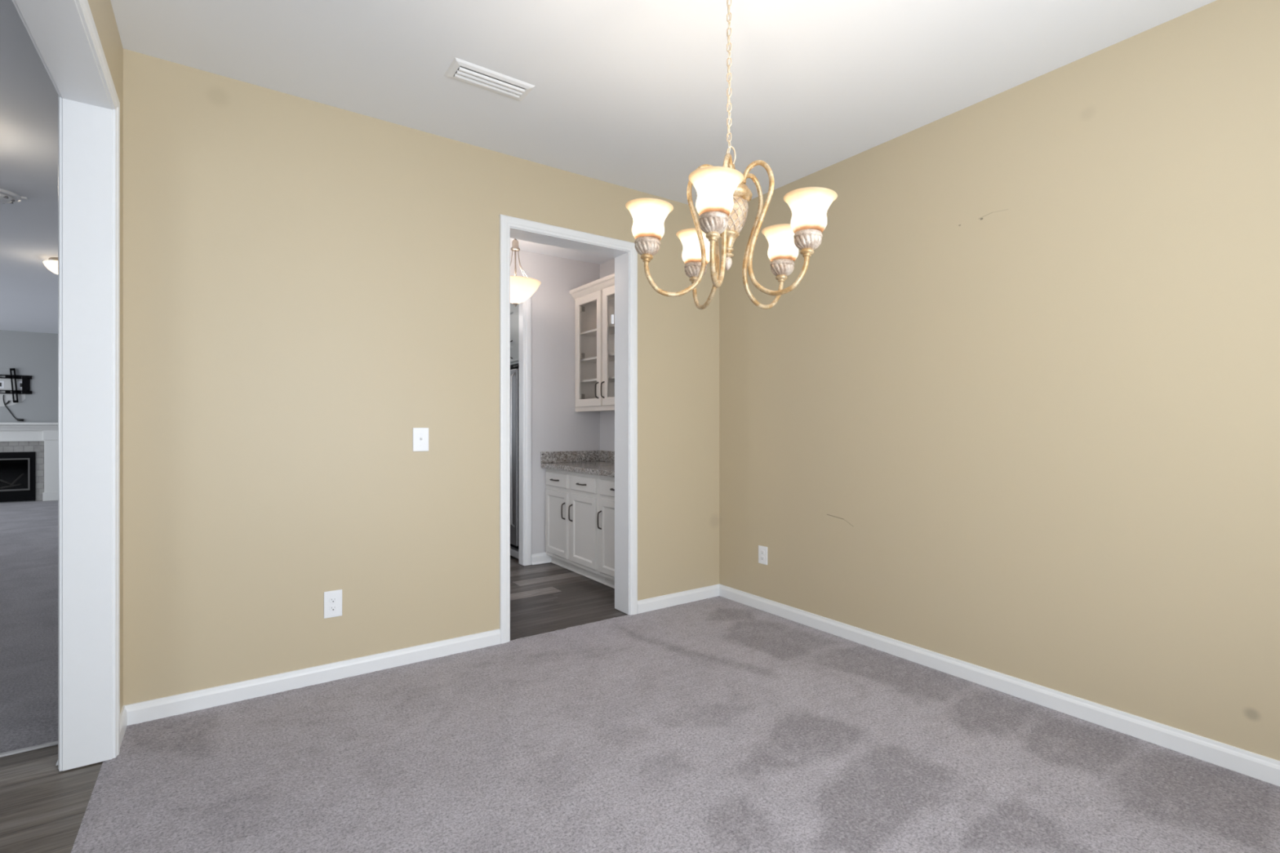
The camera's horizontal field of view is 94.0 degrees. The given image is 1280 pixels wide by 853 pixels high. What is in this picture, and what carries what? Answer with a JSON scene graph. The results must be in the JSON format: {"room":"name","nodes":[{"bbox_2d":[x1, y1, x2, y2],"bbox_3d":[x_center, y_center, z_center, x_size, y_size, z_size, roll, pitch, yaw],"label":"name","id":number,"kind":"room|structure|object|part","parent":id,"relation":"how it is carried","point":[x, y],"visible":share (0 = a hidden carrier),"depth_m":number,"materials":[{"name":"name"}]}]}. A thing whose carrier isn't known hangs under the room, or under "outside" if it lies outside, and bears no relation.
{"room":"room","nodes":[
{"label":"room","id":0,"kind":"room"},
{"bbox_2d":[0,329,57,502],"bbox_3d":[-10.605,-0.135,9.196,6.150,2.790,0.116,0,0,-35],"label":"wall","id":1,"kind":"structure","parent":0,"point":[35,354],"depth_m":9.66,"materials":[{"name":"paint"}]},
{"bbox_2d":[0,380,4,388],"bbox_3d":[-10.134,-0.665,9.456,0.076,0.120,0.003,0,0,-35],"label":"wall outlet","id":2,"kind":"object","parent":1,"relation":"attached to","point":[2,383],"visible":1,"depth_m":9.46,"materials":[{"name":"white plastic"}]},
{"bbox_2d":[0,368,31,402],"bbox_3d":[-10.204,-0.655,9.379,0.913,0.551,0.042,0,0,-35],"label":"bracket","id":3,"kind":"object","parent":1,"relation":"attached to","point":[25,379],"visible":1,"depth_m":9.54,"materials":[{"name":"black metal"}]},
{"bbox_2d":[2,394,23,421],"bbox_3d":[-10.009,-0.294,9.530,0.235,0.424,0.038,0,0,-35],"label":"cable","id":4,"kind":"object","parent":3,"relation":"hanging from","point":[5,404],"visible":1,"depth_m":9.51,"materials":[{"name":"black plastic"}]},
{"bbox_3d":[-10.029,-0.302,9.518,0.189,0.407,0.014,0,0,-35],"label":"cord","id":5,"kind":"part","parent":4,"relation":"part of","materials":[{"name":"black plastic"}]},
{"bbox_3d":[-9.985,-0.655,9.519,0.058,0.548,0.021,-5,3,-35],"label":"mounting arm","id":6,"kind":"part","parent":3,"relation":"part of","materials":[{"name":"black metal"}]},
{"bbox_3d":[-10.210,-0.671,9.387,0.913,0.299,0.020,0,0,-35],"label":"wall rail","id":7,"kind":"part","parent":3,"relation":"part of","materials":[{"name":"black metal"}]},
{"bbox_3d":[-9.891,-0.670,9.612,0.087,0.290,0.019,0,0,-35],"label":"plate","id":8,"kind":"part","parent":3,"relation":"part of","materials":[{"name":"black metal"}]},
{"bbox_2d":[17,381,22,388],"bbox_3d":[-9.945,-0.665,9.588,0.076,0.120,0.003,0,0,-35],"label":"wall outlet","id":9,"kind":"object","parent":1,"relation":"attached to","point":[20,383],"visible":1,"depth_m":9.58,"materials":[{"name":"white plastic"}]},
{"bbox_2d":[87,0,123,712],"bbox_3d":[-1.056,-0.135,0.880,0.065,2.790,3.700,0,0,-35],"label":"wall","id":10,"kind":"structure","parent":0,"point":[102,11],"depth_m":2.35,"materials":[{"name":"beige paint"}]},
{"bbox_2d":[75,0,119,758],"bbox_3d":[-1.209,-0.002,1.170,0.016,2.424,2.574,0,0,-35],"label":"trim","id":11,"kind":"structure","parent":10,"relation":"attached to","point":[83,6],"depth_m":2.18,"materials":[{"name":"white paint"}]},
{"bbox_2d":[123,48,719,705],"bbox_3d":[-0.785,-0.135,3.382,3.250,2.790,0.085,0,0,-35],"label":"wall","id":12,"kind":"structure","parent":0,"point":[309,286],"depth_m":2.84,"materials":[{"name":"beige paint"}]},
{"bbox_2d":[120,628,500,746],"bbox_3d":[-1.369,1.169,2.775,1.597,0.081,0.238,0,0,-35],"label":"baseboard","id":13,"kind":"structure","parent":12,"relation":"attached to","point":[180,704],"depth_m":2.75,"materials":[{"name":"white paint"}]},
{"bbox_2d":[324,589,342,618],"bbox_3d":[-1.464,0.848,2.848,0.079,0.127,0.010,0,0,-35],"label":"wall outlet","id":14,"kind":"object","parent":12,"relation":"attached to","point":[332,599],"visible":1,"depth_m":2.85,"materials":[{"name":"white plastic"}]},
{"bbox_2d":[328,604,337,611],"bbox_3d":[-1.464,0.867,2.847,0.034,0.025,0.004,0,0,-35],"label":"receptacle","id":15,"kind":"object","parent":14,"relation":"attached to","point":[331,607],"depth_m":2.85,"materials":[{"name":"white plastic"}]},
{"bbox_2d":[328,596,337,603],"bbox_3d":[-1.464,0.828,2.847,0.034,0.025,0.004,0,0,-35],"label":"receptacle","id":16,"kind":"object","parent":14,"relation":"attached to","point":[331,599],"depth_m":2.85,"materials":[{"name":"white plastic"}]},
{"bbox_2d":[413,427,428,451],"bbox_3d":[-1.128,0.068,3.077,0.080,0.122,0.021,0,0,-35],"label":"light switch","id":17,"kind":"object","parent":12,"relation":"attached to","point":[420,435],"visible":1,"depth_m":3.08,"materials":[{"name":"white plastic"}]},
{"bbox_2d":[499,213,637,644],"bbox_3d":[-0.398,0.013,3.591,0.931,2.393,0.016,0,0,-35],"label":"trim","id":18,"kind":"structure","parent":12,"relation":"attached to","point":[506,222],"depth_m":3.36,"materials":[{"name":"white paint"}]},
{"bbox_2d":[510,226,629,614],"bbox_3d":[-0.451,0.035,3.667,0.847,2.351,0.169,0,0,-35],"label":"trim","id":19,"kind":"structure","parent":12,"relation":"attached to","point":[621,257],"depth_m":3.88,"materials":[{"name":"white paint"}]},
{"bbox_2d":[610,314,613,324],"bbox_3d":[-0.184,-0.714,3.970,0.017,0.062,0.015,0,0,-35],"label":"sensor","id":20,"kind":"object","parent":12,"relation":"attached to","point":[611,315],"visible":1,"depth_m":3.96,"materials":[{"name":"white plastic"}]},
{"bbox_2d":[510,302,519,369],"bbox_3d":[-1.058,-0.880,5.893,0.773,0.620,0.930,0,0,-35],"label":"upper cabinet","id":21,"kind":"object","parent":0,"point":[514,311],"visible":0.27,"depth_m":5.41,"materials":[{"name":"paint"}]},
{"bbox_2d":[510,248,599,554],"bbox_3d":[-1.470,-0.135,4.924,2.600,2.790,0.090,0,0,-35],"label":"wall","id":22,"kind":"structure","parent":0,"point":[556,426],"depth_m":5.35,"materials":[{"name":"grey paint"}]},
{"bbox_2d":[519,302,524,565],"bbox_3d":[-1.412,0.035,4.964,0.942,2.351,0.092,0,0,-35],"label":"trim","id":23,"kind":"structure","parent":22,"relation":"attached to","point":[521,304],"depth_m":5.20,"materials":[{"name":"white paint"}]},
{"bbox_2d":[524,296,531,565],"bbox_3d":[-1.381,0.007,4.921,1.051,2.405,0.016,0,0,-35],"label":"trim","id":24,"kind":"structure","parent":22,"relation":"attached to","point":[527,304],"depth_m":5.20,"materials":[{"name":"white paint"}]},
{"bbox_2d":[531,552,551,564],"bbox_3d":[-0.866,1.165,5.275,0.198,0.089,0.028,0,0,-35],"label":"baseboard","id":25,"kind":"structure","parent":22,"relation":"attached to","point":[536,558],"depth_m":5.27,"materials":[{"name":"white paint"}]},
{"bbox_2d":[540,450,599,463],"bbox_3d":[-0.633,0.275,5.441,0.590,0.100,0.020,0,0,-35],"label":"backsplash","id":26,"kind":"structure","parent":22,"relation":"attached to","point":[578,455],"depth_m":5.42,"materials":[{"name":"stone"}]},
{"bbox_2d":[0,0,1216,333],"bbox_3d":[-4.977,-1.580,4.176,9.800,0.100,15.000,0,0,-35],"label":"ceiling","id":27,"kind":"structure","parent":0,"point":[630,94],"depth_m":2.53,"materials":[{"name":"paint"}]},
{"bbox_2d":[0,188,27,204],"bbox_3d":[-4.229,-1.506,3.894,0.273,0.048,0.273,0,0,6],"label":"smoke detector","id":28,"kind":"object","parent":27,"relation":"attached to","point":[6,196],"visible":1,"depth_m":3.92,"materials":[{"name":"white plastic"}]},
{"bbox_2d":[43,257,57,274],"bbox_3d":[-5.297,-1.458,5.503,0.298,0.145,0.298,0,0,-35],"label":"flush light","id":29,"kind":"object","parent":27,"relation":"attached to","point":[51,264],"visible":0.23,"depth_m":5.38,"materials":[{"name":"white glass"}]},
{"bbox_2d":[444,57,534,101],"bbox_3d":[-0.662,-1.524,2.638,0.360,0.021,0.152,0,0,-35],"label":"ceiling vent","id":30,"kind":"object","parent":27,"relation":"in","point":[459,69],"visible":1,"depth_m":2.62,"materials":[{"name":"white metal"}]},
{"bbox_2d":[510,238,541,306],"bbox_3d":[-0.940,-1.217,4.500,0.380,0.626,0.380,0,0,-35],"label":"pendant","id":31,"kind":"object","parent":27,"relation":"hanging from","point":[522,288],"visible":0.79,"depth_m":4.42,"materials":[{"name":"white glass"}]},
{"bbox_3d":[-0.940,-1.127,4.500,0.011,0.405,0.012,0,0,-35],"label":"stem","id":32,"kind":"part","parent":31,"relation":"part of","materials":[{"name":"silver metal"}]},
{"bbox_3d":[-0.855,-1.194,4.480,0.129,0.276,0.005,0,0,13],"label":"support rod","id":33,"kind":"part","parent":31,"relation":"part of","materials":[{"name":"silver metal"}]},
{"bbox_3d":[-0.940,-1.008,4.500,0.380,0.167,0.380,0,0,-35],"label":"lamp shade","id":34,"kind":"part","parent":31,"relation":"part of","materials":[{"name":"white glass"}]},
{"bbox_2d":[625,0,837,309],"bbox_3d":[0.309,-0.963,1.886,0.621,1.135,0.645,0,0,35],"label":"chandelier","id":35,"kind":"object","parent":27,"relation":"hanging from","point":[723,195],"visible":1,"depth_m":1.85,"materials":[{"name":"white glass"}]},
{"bbox_3d":[0.022,-0.536,1.899,0.043,0.026,0.043,0,0,-35],"label":"cup knob","id":36,"kind":"part","parent":35,"relation":"part of","materials":[{"name":"gold metal"}]},
{"bbox_3d":[0.030,-0.647,1.899,0.153,0.112,0.153,0,0,-35],"label":"lamp shade","id":37,"kind":"part","parent":35,"relation":"part of","materials":[{"name":"white glass"}]},
{"bbox_3d":[0.137,-0.624,1.899,0.249,0.422,0.015,0,0,0],"label":"arm","id":38,"kind":"part","parent":35,"relation":"part of","materials":[{"name":"gold metal"}]},
{"bbox_3d":[0.207,-0.637,2.146,0.153,0.112,0.153,0,0,-35],"label":"lamp shade","id":39,"kind":"part","parent":35,"relation":"part of","materials":[{"name":"white glass"}]},
{"bbox_3d":[0.198,-0.526,2.146,0.043,0.026,0.043,0,0,-35],"label":"cup knob","id":40,"kind":"part","parent":35,"relation":"part of","materials":[{"name":"gold metal"}]},
{"bbox_3d":[0.236,-0.619,2.042,0.034,0.426,0.239,0,0,-21],"label":"arm","id":41,"kind":"part","parent":35,"relation":"part of","materials":[{"name":"gold metal"}]},
{"bbox_3d":[0.202,-0.526,1.654,0.043,0.026,0.043,0,0,-35],"label":"cup knob","id":42,"kind":"part","parent":35,"relation":"part of","materials":[{"name":"gold metal"}]},
{"bbox_3d":[0.211,-0.637,1.654,0.153,0.112,0.153,0,0,-35],"label":"lamp shade","id":43,"kind":"part","parent":35,"relation":"part of","materials":[{"name":"white glass"}]},
{"bbox_3d":[0.238,-0.619,1.759,0.034,0.426,0.239,0,0,21],"label":"arm","id":44,"kind":"part","parent":35,"relation":"part of","materials":[{"name":"gold metal"}]},
{"bbox_3d":[0.284,-1.153,1.901,0.012,0.686,0.012,0,0,-35],"label":"cord","id":45,"kind":"part","parent":35,"relation":"part of","materials":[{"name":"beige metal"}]},
{"bbox_3d":[0.405,-0.611,1.991,0.222,0.431,0.028,0,0,-38],"label":"arm","id":46,"kind":"part","parent":35,"relation":"part of","materials":[{"name":"gold metal"}]},
{"bbox_3d":[0.407,-0.611,1.813,0.222,0.432,0.027,0,0,37],"label":"arm","id":47,"kind":"part","parent":35,"relation":"part of","materials":[{"name":"gold metal"}]},
{"bbox_3d":[0.497,-0.621,2.055,0.153,0.112,0.153,0,0,-35],"label":"lamp shade","id":48,"kind":"part","parent":35,"relation":"part of","materials":[{"name":"white glass"}]},
{"bbox_3d":[0.488,-0.510,2.055,0.043,0.026,0.043,0,0,-35],"label":"cup knob","id":49,"kind":"part","parent":35,"relation":"part of","materials":[{"name":"gold metal"}]},
{"bbox_3d":[0.491,-0.509,1.750,0.043,0.026,0.043,0,0,-35],"label":"cup knob","id":50,"kind":"part","parent":35,"relation":"part of","materials":[{"name":"gold metal"}]},
{"bbox_3d":[0.499,-0.621,1.750,0.153,0.112,0.153,0,0,-35],"label":"lamp shade","id":51,"kind":"part","parent":35,"relation":"part of","materials":[{"name":"white glass"}]},
{"bbox_2d":[0,500,1279,852],"bbox_3d":[-4.985,1.239,4.101,9.500,0.062,14.685,0,0,-35],"label":"floor","id":52,"kind":"structure","parent":0,"point":[718,724],"depth_m":2.17,"materials":[{"name":"grey carpet"}]},
{"bbox_2d":[0,741,57,757],"bbox_3d":[-4.604,1.210,0.615,5.920,0.008,0.022,0,0,-35],"label":"trim","id":53,"kind":"structure","parent":52,"relation":"on","point":[55,743],"depth_m":2.23,"materials":[{"name":"white wood"}]},
{"bbox_2d":[0,422,57,502],"bbox_3d":[-10.143,0.574,9.329,1.630,1.273,0.200,0,0,-35],"label":"fireplace","id":54,"kind":"object","parent":52,"relation":"on","point":[28,451],"visible":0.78,"depth_m":9.60,"materials":[{"name":"paint"}]},
{"bbox_3d":[-10.173,0.767,9.372,0.840,0.515,0.015,0,0,-35],"label":"door frame","id":55,"kind":"part","parent":54,"relation":"part of","materials":[{"name":"metal"}]},
{"bbox_2d":[0,422,57,430],"bbox_3d":[-10.143,0.000,9.329,1.630,0.126,0.200,0,0,-35],"label":"mantel shelf","id":56,"kind":"object","parent":54,"relation":"attached to","point":[3,426],"depth_m":9.53,"materials":[{"name":"paint"}]},
{"bbox_2d":[510,364,519,559],"bbox_3d":[-1.062,0.328,5.896,0.776,1.765,0.920,0,0,-35],"label":"refrigerator","id":57,"kind":"object","parent":52,"relation":"on","point":[514,373],"visible":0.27,"depth_m":5.37,"materials":[{"name":"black metal"}]},
{"bbox_3d":[-1.147,0.210,5.385,0.050,1.410,0.016,0,0,-35],"label":"handle","id":58,"kind":"part","parent":57,"relation":"part of","materials":[{"name":"metal"}]},
{"bbox_2d":[545,468,605,584],"bbox_3d":[-0.367,0.788,5.076,0.614,0.844,0.923,0,0,-35],"label":"base cabinet","id":59,"kind":"object","parent":52,"relation":"on","point":[571,498],"visible":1,"depth_m":4.87,"materials":[{"name":"paint"}]},
{"bbox_3d":[-0.715,0.457,5.117,0.019,0.118,0.398,0,0,-35],"label":"drawer","id":60,"kind":"part","parent":59,"relation":"part of","materials":[{"name":"paint"}]},
{"bbox_3d":[-0.715,0.826,5.117,0.019,0.552,0.398,0,0,-35],"label":"door","id":61,"kind":"part","parent":59,"relation":"part of","materials":[{"name":"paint"}]},
{"bbox_3d":[-0.639,0.705,4.964,0.038,0.146,0.012,0,0,-35],"label":"handle","id":62,"kind":"part","parent":59,"relation":"part of","materials":[{"name":"brown metal"}]},
{"bbox_3d":[-0.567,0.705,4.860,0.038,0.146,0.012,0,0,-35],"label":"handle","id":63,"kind":"part","parent":59,"relation":"part of","materials":[{"name":"brown metal"}]},
{"bbox_2d":[540,450,614,477],"bbox_3d":[-0.205,0.295,4.849,0.610,0.140,1.481,0,0,-35],"label":"countertop","id":64,"kind":"structure","parent":59,"relation":"on","point":[602,463],"depth_m":5.30,"materials":[{"name":"grey stone"}]},
{"bbox_3d":[-0.537,1.202,4.957,0.014,0.017,0.923,0,0,-35],"label":"shoe moulding","id":65,"kind":"part","parent":59,"relation":"part of","materials":[{"name":"paint"}]},
{"bbox_3d":[-0.450,0.457,4.739,0.019,0.118,0.392,0,0,-35],"label":"drawer","id":66,"kind":"part","parent":59,"relation":"part of","materials":[{"name":"paint"}]},
{"bbox_3d":[-0.450,0.826,4.739,0.019,0.552,0.392,0,0,-35],"label":"door","id":67,"kind":"part","parent":59,"relation":"part of","materials":[{"name":"paint"}]},
{"bbox_2d":[596,475,614,588],"bbox_3d":[0.059,0.788,4.469,0.614,0.844,0.556,0,0,-35],"label":"base cabinet","id":68,"kind":"object","parent":52,"relation":"on","point":[606,513],"visible":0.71,"depth_m":4.45,"materials":[{"name":"paint"}]},
{"bbox_3d":[-0.306,0.705,4.488,0.038,0.146,0.012,0,0,-35],"label":"handle","id":69,"kind":"part","parent":68,"relation":"part of","materials":[{"name":"brown metal"}]},
{"bbox_3d":[-0.157,0.457,4.322,0.019,0.118,0.503,0,0,-35],"label":"drawer","id":70,"kind":"part","parent":68,"relation":"part of","materials":[{"name":"paint"}]},
{"bbox_3d":[-0.157,0.826,4.322,0.019,0.552,0.503,0,0,-35],"label":"door","id":71,"kind":"part","parent":68,"relation":"part of","materials":[{"name":"paint"}]},
{"bbox_3d":[-0.111,1.202,4.350,0.014,0.017,0.556,0,0,-35],"label":"shoe moulding","id":72,"kind":"part","parent":68,"relation":"part of","materials":[{"name":"paint"}]},
{"bbox_2d":[600,0,1279,760],"bbox_3d":[0.288,-0.135,4.785,0.120,2.790,8.850,0,0,-35],"label":"wall","id":73,"kind":"structure","parent":0,"point":[1014,411],"depth_m":2.56,"materials":[{"name":"beige paint"}]},
{"bbox_2d":[568,272,614,411],"bbox_3d":[-0.240,-0.688,5.149,0.324,1.104,0.952,0,0,-35],"label":"upper cabinet","id":74,"kind":"object","parent":73,"relation":"attached to","point":[594,301],"visible":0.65,"depth_m":5.38,"materials":[{"name":"paint"}]},
{"bbox_3d":[-0.457,-0.669,5.263,0.019,0.986,0.448,0,0,-35],"label":"door","id":75,"kind":"part","parent":74,"relation":"part of","materials":[{"name":"paint"}]},
{"bbox_3d":[-0.348,-1.198,5.073,0.060,0.085,0.952,0,0,-35],"label":"crown moulding","id":76,"kind":"part","parent":74,"relation":"part of","materials":[{"name":"paint"}]},
{"bbox_2d":[580,376,614,383],"bbox_3d":[-0.204,-0.412,5.167,0.222,0.018,0.902,0,0,-35],"label":"shelf","id":77,"kind":"object","parent":74,"relation":"attached to","point":[611,379],"depth_m":5.39,"materials":[{"name":"paint"}]},
{"bbox_2d":[580,353,614,362],"bbox_3d":[-0.204,-0.605,5.167,0.222,0.018,0.902,0,0,-35],"label":"shelf","id":78,"kind":"object","parent":74,"relation":"attached to","point":[611,356],"depth_m":5.38,"materials":[{"name":"paint"}]},
{"bbox_2d":[580,324,614,336],"bbox_3d":[-0.204,-0.850,5.167,0.222,0.018,0.902,0,0,-35],"label":"shelf","id":79,"kind":"object","parent":74,"relation":"attached to","point":[593,332],"depth_m":5.38,"materials":[{"name":"paint"}]},
{"bbox_3d":[-0.315,-0.310,5.016,0.038,0.146,0.012,0,0,-35],"label":"handle","id":80,"kind":"part","parent":74,"relation":"part of","materials":[{"name":"brown metal"}]},
{"bbox_3d":[-0.188,-0.669,4.880,0.019,0.986,0.428,0,0,-35],"label":"door","id":81,"kind":"part","parent":74,"relation":"part of","materials":[{"name":"paint"}]},
{"bbox_2d":[599,450,614,462],"bbox_3d":[0.037,0.275,5.019,0.020,0.100,1.481,0,0,-35],"label":"backsplash","id":82,"kind":"structure","parent":73,"relation":"attached to","point":[604,455],"depth_m":5.49,"materials":[{"name":"stone"}]},
{"bbox_2d":[758,545,767,564],"bbox_3d":[0.808,0.848,3.930,0.010,0.118,0.079,0,0,-35],"label":"wall outlet","id":83,"kind":"object","parent":73,"relation":"attached to","point":[762,550],"visible":1,"depth_m":3.93,"materials":[{"name":"white plastic"}]},
{"bbox_2d":[637,583,1279,786],"bbox_3d":[1.336,1.169,2.558,0.722,0.081,3.700,0,0,-35],"label":"baseboard","id":84,"kind":"structure","parent":73,"relation":"attached to","point":[1255,766],"depth_m":2.65,"materials":[{"name":"white paint"}]},
{"bbox_3d":[-4.068,-0.135,5.119,0.130,2.790,14.100,0,0,-35],"label":"wall","id":85,"kind":"structure","parent":0,"visible":0},
{"bbox_2d":[12,0,112,771],"bbox_3d":[-1.269,0.019,1.128,0.132,2.382,2.490,0,0,-35],"label":"trim","id":86,"kind":"structure","parent":85,"relation":"attached to","point":[56,27],"depth_m":2.13,"materials":[{"name":"white paint"}]}
]}

